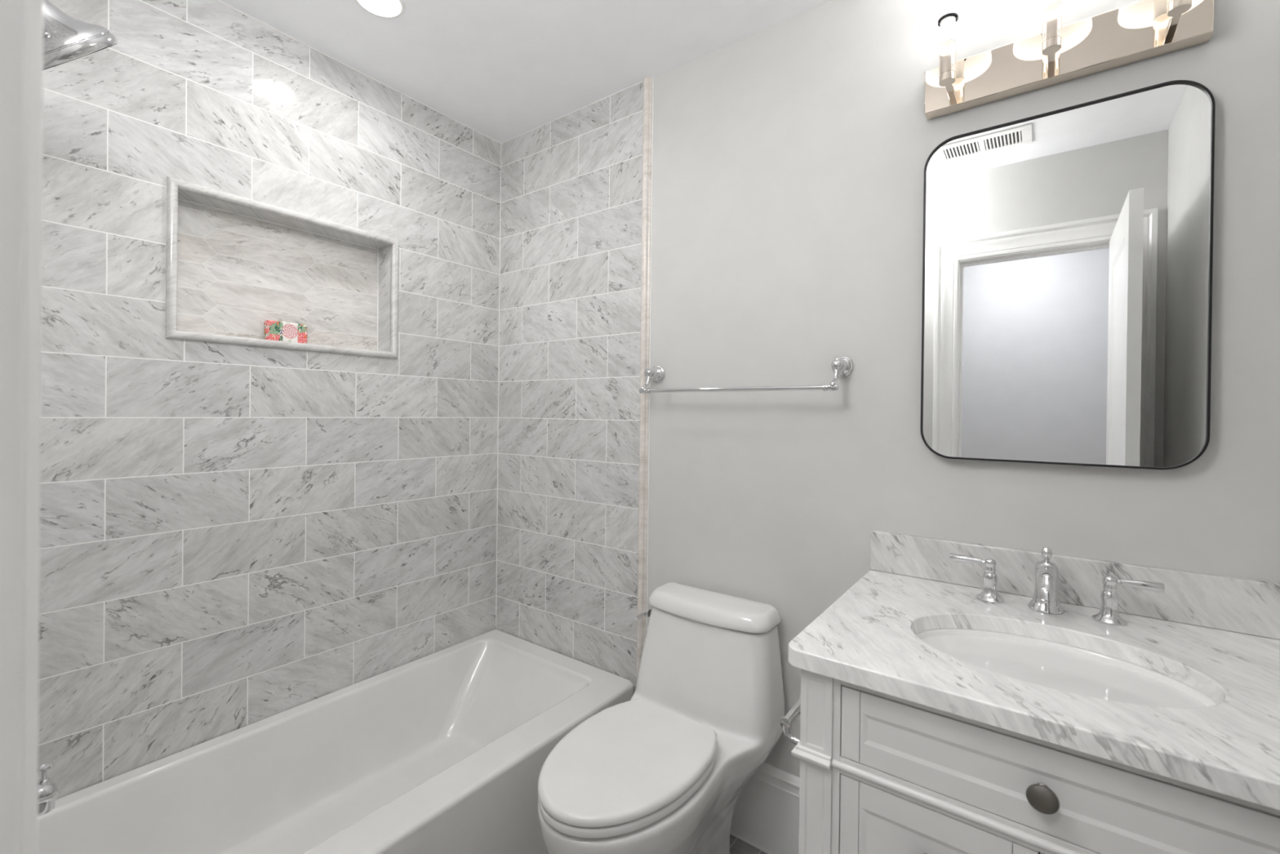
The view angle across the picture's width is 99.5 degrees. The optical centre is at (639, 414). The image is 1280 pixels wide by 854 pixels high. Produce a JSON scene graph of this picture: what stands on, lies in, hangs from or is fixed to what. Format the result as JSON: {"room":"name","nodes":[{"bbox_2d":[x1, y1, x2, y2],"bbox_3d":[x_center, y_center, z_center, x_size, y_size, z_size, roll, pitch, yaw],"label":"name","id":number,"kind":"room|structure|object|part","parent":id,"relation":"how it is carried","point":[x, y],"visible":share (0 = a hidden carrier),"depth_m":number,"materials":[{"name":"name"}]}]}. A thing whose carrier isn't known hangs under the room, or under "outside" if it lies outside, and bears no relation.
{"room":"bathroom","nodes":[
{"label":"bathroom","id":0,"kind":"room"},
{"bbox_2d":[38,0,500,799],"bbox_3d":[-1.101,0.050,1.774,0.100,2.450,1.703,1,0,37],"label":"wall","id":1,"kind":"structure","parent":0,"point":[233,537],"depth_m":1.59,"materials":[{"name":"stone"}]},
{"bbox_2d":[177,199,377,350],"bbox_3d":[-1.161,-0.422,1.776,0.030,0.414,0.630,1,0,37],"label":"wall niche","id":2,"kind":"object","parent":1,"relation":"in","point":[236,273],"visible":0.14,"depth_m":1.72,"materials":[{"name":"stone"}]},
{"bbox_2d":[165,176,398,359],"bbox_3d":[-1.071,-0.421,1.709,0.018,0.432,0.648,1,0,37],"label":"trim","id":3,"kind":"structure","parent":1,"relation":"attached to","point":[173,184],"depth_m":1.59,"materials":[{"name":"stone"}]},
{"bbox_2d":[177,188,391,351],"bbox_3d":[-1.113,-0.421,1.740,0.090,0.394,0.610,1,0,37],"label":"trim","id":4,"kind":"structure","parent":1,"relation":"attached to","point":[384,250],"depth_m":1.90,"materials":[{"name":"stone"}]},
{"bbox_2d":[217,0,643,629],"bbox_3d":[-0.752,-0.120,1.515,0.765,2.100,1.503,1,0,37],"label":"trim","id":5,"kind":"structure","parent":1,"relation":"attached to","point":[217,0],"depth_m":2.30,"materials":[{"name":"white ceramic"}]},
{"bbox_2d":[263,320,306,343],"bbox_3d":[-1.133,-0.263,1.735,0.034,0.068,0.116,1,0,37],"label":"soap bar","id":6,"kind":"object","parent":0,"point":[273,330],"visible":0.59,"depth_m":1.72,"materials":[{"name":"paper"}]},
{"bbox_2d":[219,0,831,142],"bbox_3d":[-0.136,-1.211,1.051,2.483,0.100,1.723,1,0,37],"label":"ceiling","id":7,"kind":"structure","parent":0,"point":[504,70],"depth_m":1.70,"materials":[{"name":"paint"}]},
{"bbox_2d":[354,0,405,18],"bbox_3d":[-0.737,-1.199,1.532,0.138,0.063,0.138,1,0,37],"label":"recessed light","id":8,"kind":"object","parent":7,"relation":"in","point":[384,7],"visible":1,"depth_m":1.57,"materials":[{"name":"white ceramic"}]},
{"bbox_2d":[729,834,766,853],"bbox_3d":[-0.135,1.319,1.102,2.483,0.060,1.623,1,0,37],"label":"floor","id":9,"kind":"structure","parent":0,"point":[737,846],"depth_m":1.62,"materials":[{"name":"tile"}]},
{"bbox_2d":[37,629,633,853],"bbox_3d":[-0.766,1.103,1.520,0.759,0.353,1.497,1,0,37],"label":"bathtub","id":10,"kind":"object","parent":9,"relation":"on","point":[445,751],"visible":0.98,"depth_m":1.59,"materials":[{"name":"white ceramic"}]},
{"bbox_2d":[537,582,784,853],"bbox_3d":[0.034,0.919,1.405,0.446,0.740,0.714,1,0,37],"label":"toilet","id":11,"kind":"object","parent":9,"relation":"on","point":[665,769],"visible":1,"depth_m":1.42,"materials":[{"name":"ceramic"}]},
{"bbox_3d":[-0.042,0.848,1.301,0.352,0.019,0.452,1,0,37],"label":"seat","id":12,"kind":"part","parent":11,"relation":"part of","materials":[{"name":"plastic"}]},
{"bbox_3d":[-0.041,0.824,1.302,0.354,0.020,0.457,1,0,37],"label":"seat lid","id":13,"kind":"part","parent":11,"relation":"part of","materials":[{"name":"plastic"}]},
{"bbox_3d":[0.010,0.633,1.719,0.018,0.024,0.069,1,0,45],"label":"flush lever","id":14,"kind":"part","parent":11,"relation":"part of","materials":[{"name":"silver metal"}]},
{"bbox_3d":[0.205,0.574,1.629,0.406,0.047,0.154,1,0,37],"label":"tank lid","id":15,"kind":"part","parent":11,"relation":"part of","materials":[{"name":"white ceramic"}]},
{"bbox_2d":[791,668,1279,853],"bbox_3d":[0.717,0.870,0.973,0.703,0.857,0.611,1,0,37],"label":"vanity cabinet","id":16,"kind":"object","parent":9,"relation":"on","point":[881,773],"visible":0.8,"depth_m":0.80,"materials":[{"name":"wood"}]},
{"bbox_2d":[779,697,800,745],"bbox_3d":[0.347,0.618,1.095,0.080,0.057,0.179,1,0,37],"label":"toilet paper holder","id":17,"kind":"object","parent":16,"relation":"attached to","point":[786,722],"visible":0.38,"depth_m":1.05,"materials":[{"name":"silver metal"}]},
{"bbox_3d":[0.314,0.866,0.955,0.054,0.857,0.050,1,0,37],"label":"corner post","id":18,"kind":"part","parent":16,"relation":"part of","materials":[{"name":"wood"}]},
{"bbox_3d":[0.450,0.743,0.841,0.268,0.272,0.020,1,0,37],"label":"drawer","id":19,"kind":"part","parent":16,"relation":"part of","materials":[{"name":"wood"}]},
{"bbox_2d":[787,569,1279,810],"bbox_3d":[0.735,0.426,0.974,0.750,0.030,0.614,1,0,37],"label":"countertop","id":20,"kind":"structure","parent":16,"relation":"on","point":[867,638],"depth_m":0.86,"materials":[{"name":"stone"}]},
{"bbox_2d":[949,546,1164,626],"bbox_3d":[0.837,0.346,1.115,0.360,0.131,0.144,1,0,37],"label":"faucet","id":21,"kind":"object","parent":20,"relation":"on","point":[1045,599],"visible":1,"depth_m":1.10,"materials":[{"name":"silver metal"}]},
{"bbox_3d":[0.750,0.330,1.238,0.073,0.019,0.019,1,0,37],"label":"lever","id":22,"kind":"part","parent":21,"relation":"part of","materials":[{"name":"silver metal"}]},
{"bbox_3d":[0.780,0.365,1.208,0.054,0.090,0.054,1,0,37],"label":"handle","id":23,"kind":"part","parent":21,"relation":"part of","materials":[{"name":"silver metal"}]},
{"bbox_3d":[0.836,0.360,1.115,0.062,0.102,0.144,1,0,37],"label":"spout","id":24,"kind":"part","parent":21,"relation":"part of","materials":[{"name":"silver metal"}]},
{"bbox_3d":[0.861,0.296,1.148,0.020,0.031,0.020,1,0,37],"label":"lift knob","id":25,"kind":"part","parent":21,"relation":"part of","materials":[{"name":"silver metal"}]},
{"bbox_3d":[0.942,0.367,1.087,0.054,0.090,0.054,1,0,37],"label":"handle","id":26,"kind":"part","parent":21,"relation":"part of","materials":[{"name":"silver metal"}]},
{"bbox_3d":[0.980,0.334,1.067,0.073,0.019,0.019,1,0,37],"label":"lever","id":27,"kind":"part","parent":21,"relation":"part of","materials":[{"name":"silver metal"}]},
{"bbox_2d":[915,628,1217,707],"bbox_3d":[0.705,0.516,0.941,0.468,0.150,0.348,1,0,37],"label":"sink basin","id":28,"kind":"object","parent":20,"relation":"in","point":[1037,661],"visible":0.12,"depth_m":0.97,"materials":[{"name":"white ceramic"}]},
{"bbox_3d":[0.548,0.518,0.738,0.037,0.037,0.030,1,0,37],"label":"knob","id":29,"kind":"part","parent":16,"relation":"part of","materials":[{"name":"grey metal"}]},
{"bbox_2d":[647,0,1279,777],"bbox_3d":[0.683,0.071,1.454,1.618,2.450,0.092,1,0,37],"label":"wall","id":30,"kind":"structure","parent":0,"point":[790,156],"depth_m":1.48,"materials":[{"name":"paint"}]},
{"bbox_2d":[496,81,643,693],"bbox_3d":[-0.317,0.057,2.190,0.865,2.450,0.100,1,0,37],"label":"wall tile","id":31,"kind":"structure","parent":30,"relation":"attached to","point":[569,369],"depth_m":2.08,"materials":[{"name":"stone"}]},
{"bbox_2d":[636,77,653,680],"bbox_3d":[0.013,0.062,1.881,0.032,2.450,0.021,1,0,37],"label":"trim","id":32,"kind":"structure","parent":30,"relation":"attached to","point":[647,82],"depth_m":1.87,"materials":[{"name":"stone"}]},
{"bbox_2d":[639,355,853,393],"bbox_3d":[0.281,-0.116,1.637,0.675,0.100,0.093,1,0,37],"label":"towel bar","id":33,"kind":"object","parent":30,"relation":"attached to","point":[842,366],"visible":1,"depth_m":1.54,"materials":[{"name":"silver metal"}]},
{"bbox_3d":[0.033,-0.120,1.820,0.058,0.100,0.093,1,0,37],"label":"mounting post","id":34,"kind":"part","parent":33,"relation":"part of","materials":[{"name":"silver metal"}]},
{"bbox_3d":[0.259,-0.076,1.608,0.577,0.014,0.014,1,0,37],"label":"rail","id":35,"kind":"part","parent":33,"relation":"part of","materials":[{"name":"silver metal"}]},
{"bbox_3d":[0.529,-0.112,1.453,0.058,0.100,0.093,1,0,37],"label":"mounting post","id":36,"kind":"part","parent":33,"relation":"part of","materials":[{"name":"silver metal"}]},
{"bbox_2d":[729,831,772,853],"bbox_3d":[0.312,1.288,1.645,0.759,0.006,0.006,1,0,37],"label":"trim","id":37,"kind":"structure","parent":30,"relation":"attached to","point":[731,833],"depth_m":1.63,"materials":[{"name":"white wood"}]},
{"bbox_2d":[730,762,799,853],"bbox_3d":[0.318,1.165,1.651,0.759,0.252,0.018,1,0,37],"label":"baseboard","id":38,"kind":"structure","parent":30,"relation":"attached to","point":[766,813],"depth_m":1.60,"materials":[{"name":"white wood"}]},
{"bbox_2d":[911,0,1213,119],"bbox_3d":[0.868,-0.875,1.141,0.525,0.268,0.195,1,0,37],"label":"vanity light","id":39,"kind":"object","parent":30,"relation":"attached to","point":[1143,29],"visible":1,"depth_m":1.18,"materials":[{"name":"silver metal"}]},
{"bbox_3d":[0.700,-0.800,1.235,0.033,0.086,0.033,1,0,37],"label":"stem","id":40,"kind":"part","parent":39,"relation":"part of","materials":[{"name":"silver metal"}]},
{"bbox_2d":[915,8,982,40],"bbox_3d":[0.701,-0.903,1.234,0.138,0.010,0.138,1,0,37],"label":"diffuser","id":41,"kind":"object","parent":39,"relation":"attached to","point":[967,20],"depth_m":1.24,"materials":[{"name":"white glass"}]},
{"bbox_3d":[0.701,-0.942,1.234,0.146,0.138,0.146,1,0,37],"label":"lamp shade","id":42,"kind":"part","parent":39,"relation":"part of","materials":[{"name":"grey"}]},
{"bbox_3d":[0.727,-0.767,1.272,0.013,0.013,0.078,1,0,37],"label":"arm","id":43,"kind":"part","parent":39,"relation":"part of","materials":[{"name":"silver metal"}]},
{"bbox_2d":[1013,0,1042,6],"bbox_3d":[0.853,-0.901,1.121,0.138,0.010,0.138,1,0,37],"label":"diffuser","id":44,"kind":"object","parent":39,"relation":"attached to","point":[1015,2],"depth_m":1.18,"materials":[{"name":"white glass"}]},
{"bbox_3d":[0.854,-0.940,1.121,0.146,0.138,0.146,1,0,37],"label":"lamp shade","id":45,"kind":"part","parent":39,"relation":"part of","materials":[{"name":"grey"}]},
{"bbox_3d":[0.880,-0.765,1.160,0.013,0.013,0.078,1,0,37],"label":"arm","id":46,"kind":"part","parent":39,"relation":"part of","materials":[{"name":"silver metal"}]},
{"bbox_3d":[0.852,-0.798,1.122,0.033,0.086,0.033,1,0,37],"label":"stem","id":47,"kind":"part","parent":39,"relation":"part of","materials":[{"name":"silver metal"}]},
{"bbox_3d":[1.032,-0.763,1.047,0.013,0.013,0.078,1,0,37],"label":"arm","id":48,"kind":"part","parent":39,"relation":"part of","materials":[{"name":"silver metal"}]},
{"bbox_3d":[1.004,-0.796,1.009,0.033,0.086,0.033,1,0,37],"label":"stem","id":49,"kind":"part","parent":39,"relation":"part of","materials":[{"name":"silver metal"}]},
{"bbox_2d":[920,80,1215,469],"bbox_3d":[0.912,-0.281,1.209,0.506,0.780,0.029,1,0,37],"label":"wall mirror","id":50,"kind":"object","parent":30,"relation":"attached to","point":[1068,252],"visible":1,"depth_m":1.17,"materials":[{"name":"clear glass"}]},
{"bbox_2d":[870,529,1279,639],"bbox_3d":[0.905,0.361,1.218,0.731,0.102,0.020,1,0,37],"label":"backsplash","id":51,"kind":"structure","parent":30,"relation":"attached to","point":[1228,603],"depth_m":1.15,"materials":[{"name":"stone"}]},
{"bbox_3d":[-0.278,0.066,0.157,1.618,2.450,0.115,1,0,37],"label":"wall","id":52,"kind":"structure","parent":0,"visible":0},
{"bbox_2d":[0,0,43,853],"bbox_3d":[-0.011,0.225,0.043,0.791,2.138,0.023,1,0,37],"label":"trim","id":53,"kind":"structure","parent":52,"relation":"attached to","point":[21,21],"depth_m":0.22,"materials":[{"name":"white paint"}]},
{"bbox_3d":[-1.276,0.051,0.896,0.865,2.450,0.115,1,0,37],"label":"wall tile","id":54,"kind":"structure","parent":0,"visible":0},
{"bbox_2d":[37,761,58,817],"bbox_3d":[-1.164,0.705,0.980,0.068,0.088,0.155,1,0,37],"label":"tub spout","id":55,"kind":"object","parent":54,"relation":"attached to","point":[48,793],"visible":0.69,"depth_m":1.02,"materials":[{"name":"silver metal"}]},
{"bbox_3d":[-1.129,0.677,1.027,0.025,0.031,0.025,1,0,37],"label":"diverter knob","id":56,"kind":"part","parent":55,"relation":"part of","materials":[{"name":"silver metal"}]},
{"bbox_3d":[-1.164,0.715,0.980,0.068,0.068,0.155,1,0,37],"label":"spout","id":57,"kind":"part","parent":55,"relation":"part of","materials":[{"name":"silver metal"}]},
{"bbox_2d":[43,0,117,70],"bbox_3d":[-1.125,-0.746,1.002,0.164,0.227,0.228,1,0,37],"label":"shower head","id":58,"kind":"object","parent":54,"relation":"attached to","point":[66,38],"visible":0.61,"depth_m":0.99}
]}

